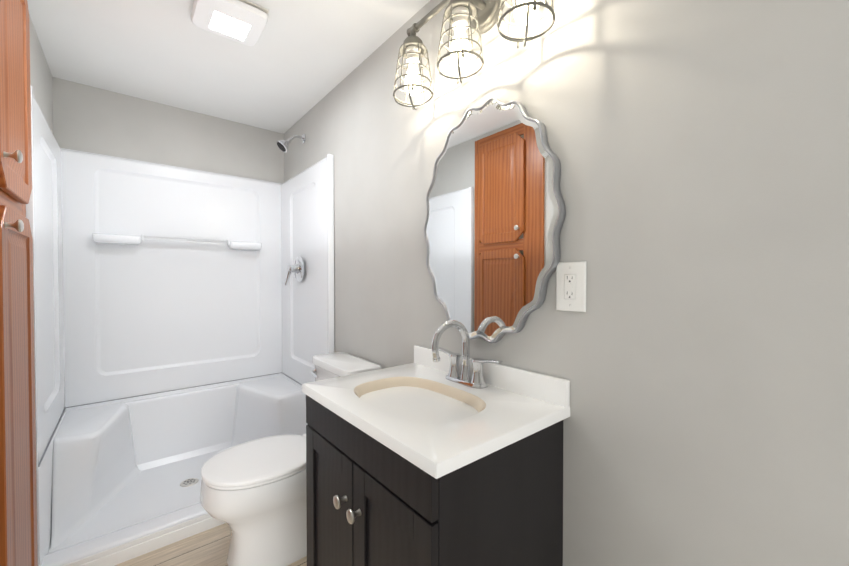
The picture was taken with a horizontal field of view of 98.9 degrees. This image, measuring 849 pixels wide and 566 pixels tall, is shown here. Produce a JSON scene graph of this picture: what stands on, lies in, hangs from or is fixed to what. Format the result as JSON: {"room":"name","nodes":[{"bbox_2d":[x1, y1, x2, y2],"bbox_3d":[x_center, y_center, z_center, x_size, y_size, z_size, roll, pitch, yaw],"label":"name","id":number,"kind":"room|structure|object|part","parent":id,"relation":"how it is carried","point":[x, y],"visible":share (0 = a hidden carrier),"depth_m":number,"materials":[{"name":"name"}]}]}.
{"room":"bathroom","nodes":[
{"label":"bathroom","id":0,"kind":"room"},
{"bbox_2d":[29,14,52,132],"bbox_3d":[-1.712,0.020,1.553,0.100,2.187,0.855,-1,1,-39],"label":"wall","id":1,"kind":"structure","parent":0,"point":[40,79],"depth_m":1.63,"materials":[{"name":"paint"}]},
{"bbox_2d":[52,77,283,182],"bbox_3d":[-1.750,0.012,2.140,1.788,2.187,0.100,-1,1,-39],"label":"wall","id":2,"kind":"structure","parent":0,"point":[90,119],"depth_m":2.19,"materials":[{"name":"paint"}]},
{"bbox_2d":[115,523,306,565],"bbox_3d":[-0.570,1.155,0.800,1.888,0.060,3.693,-1,1,-39],"label":"floor","id":3,"kind":"structure","parent":0,"point":[209,547],"depth_m":1.50,"materials":[{"name":"wood"}]},
{"bbox_2d":[0,0,37,565],"bbox_3d":[-1.329,0.047,0.945,0.431,2.150,0.575,-1,1,-39],"label":"linen cabinet","id":4,"kind":"object","parent":3,"relation":"on","point":[18,515],"visible":1,"depth_m":1.06,"materials":[{"name":"brown wood"}]},
{"bbox_2d":[26,85,333,565],"bbox_3d":[-1.219,0.199,1.969,1.184,1.818,0.839,-1,1,-39],"label":"shower stall","id":5,"kind":"object","parent":3,"relation":"on","point":[183,333],"visible":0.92,"depth_m":2.10,"materials":[{"name":"white plastic"}]},
{"bbox_2d":[284,256,303,284],"bbox_3d":[-0.841,-0.078,2.312,0.094,0.189,0.164,-1,1,-39],"label":"shower valve","id":6,"kind":"object","parent":5,"relation":"attached to","point":[297,268],"visible":1,"depth_m":2.30,"materials":[{"name":"silver metal"}]},
{"bbox_2d":[200,352,380,565],"bbox_3d":[-0.569,0.740,1.564,0.680,0.747,0.410,-1,1,-39],"label":"toilet","id":7,"kind":"object","parent":3,"relation":"on","point":[253,494],"visible":0.52,"depth_m":1.40,"materials":[{"name":"white ceramic"}]},
{"bbox_2d":[302,320,569,565],"bbox_3d":[-0.014,0.618,1.051,0.495,1.005,0.647,-1,1,-39],"label":"bathroom vanity","id":8,"kind":"object","parent":3,"relation":"on","point":[434,455],"visible":1,"depth_m":0.88,"materials":[{"name":"black wood"}]},
{"bbox_2d":[431,320,502,388],"bbox_3d":[0.089,0.217,1.130,0.171,0.205,0.274,-1,1,-39],"label":"faucet","id":9,"kind":"object","parent":8,"relation":"on","point":[458,371],"depth_m":1.14,"materials":[{"name":"silver metal"}]},
{"bbox_2d":[27,0,429,133],"bbox_3d":[-0.570,-1.092,0.768,1.888,0.060,3.693,-1,1,-39],"label":"ceiling","id":10,"kind":"structure","parent":0,"point":[294,64],"depth_m":1.69,"materials":[{"name":"paint"}]},
{"bbox_2d":[191,0,268,45],"bbox_3d":[-0.773,-1.050,1.441,0.242,0.040,0.240,-1,1,-39],"label":"exhaust fan light","id":11,"kind":"object","parent":10,"relation":"attached to","point":[244,22],"visible":1,"depth_m":1.42,"materials":[{"name":"plastic"},{"name":"glass"}]},
{"bbox_2d":[284,0,848,565],"bbox_3d":[0.120,0.023,1.352,0.100,2.187,3.693,-1,1,-39],"label":"wall","id":12,"kind":"structure","parent":0,"point":[696,352],"depth_m":0.79,"materials":[{"name":"paint"}]},
{"bbox_2d":[276,134,305,152],"bbox_3d":[-0.846,-0.891,2.297,0.172,0.143,0.082,-1,1,-39],"label":"shower head","id":13,"kind":"object","parent":12,"relation":"attached to","point":[283,145],"visible":1,"depth_m":2.27},
{"bbox_2d":[393,0,554,109],"bbox_3d":[0.127,-0.773,1.098,0.193,0.329,0.599,-1,1,-39],"label":"sconce","id":14,"kind":"object","parent":12,"relation":"attached to","point":[481,16],"visible":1,"depth_m":1.11,"materials":[{"name":"metal"},{"name":"glass"}]},
{"bbox_3d":[-0.040,-0.709,1.260,0.061,0.115,0.061,-1,1,-39],"label":"vanity light bulb","id":15,"kind":"part","parent":14,"relation":"part of","materials":[{"name":"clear glass"}]},
{"bbox_3d":[0.106,-0.706,1.082,0.061,0.115,0.061,-1,1,-39],"label":"vanity light bulb","id":16,"kind":"part","parent":14,"relation":"part of","materials":[{"name":"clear glass"}]},
{"bbox_3d":[0.253,-0.704,0.904,0.061,0.115,0.061,-1,1,-39],"label":"vanity light bulb","id":17,"kind":"part","parent":14,"relation":"part of","materials":[{"name":"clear glass"}]},
{"bbox_2d":[424,97,565,342],"bbox_3d":[0.185,-0.193,1.167,0.028,0.760,0.563,-1,1,-39],"label":"mirror","id":18,"kind":"object","parent":12,"relation":"attached to","point":[496,213],"visible":0.92,"depth_m":1.11,"materials":[{"name":"silver metal"}]},
{"bbox_2d":[556,261,586,311],"bbox_3d":[0.380,0.009,0.947,0.008,0.129,0.081,-1,1,-39],"label":"outlet","id":19,"kind":"object","parent":12,"relation":"attached to","point":[570,286],"visible":1,"depth_m":0.94,"materials":[{"name":"white plastic"}]}
]}

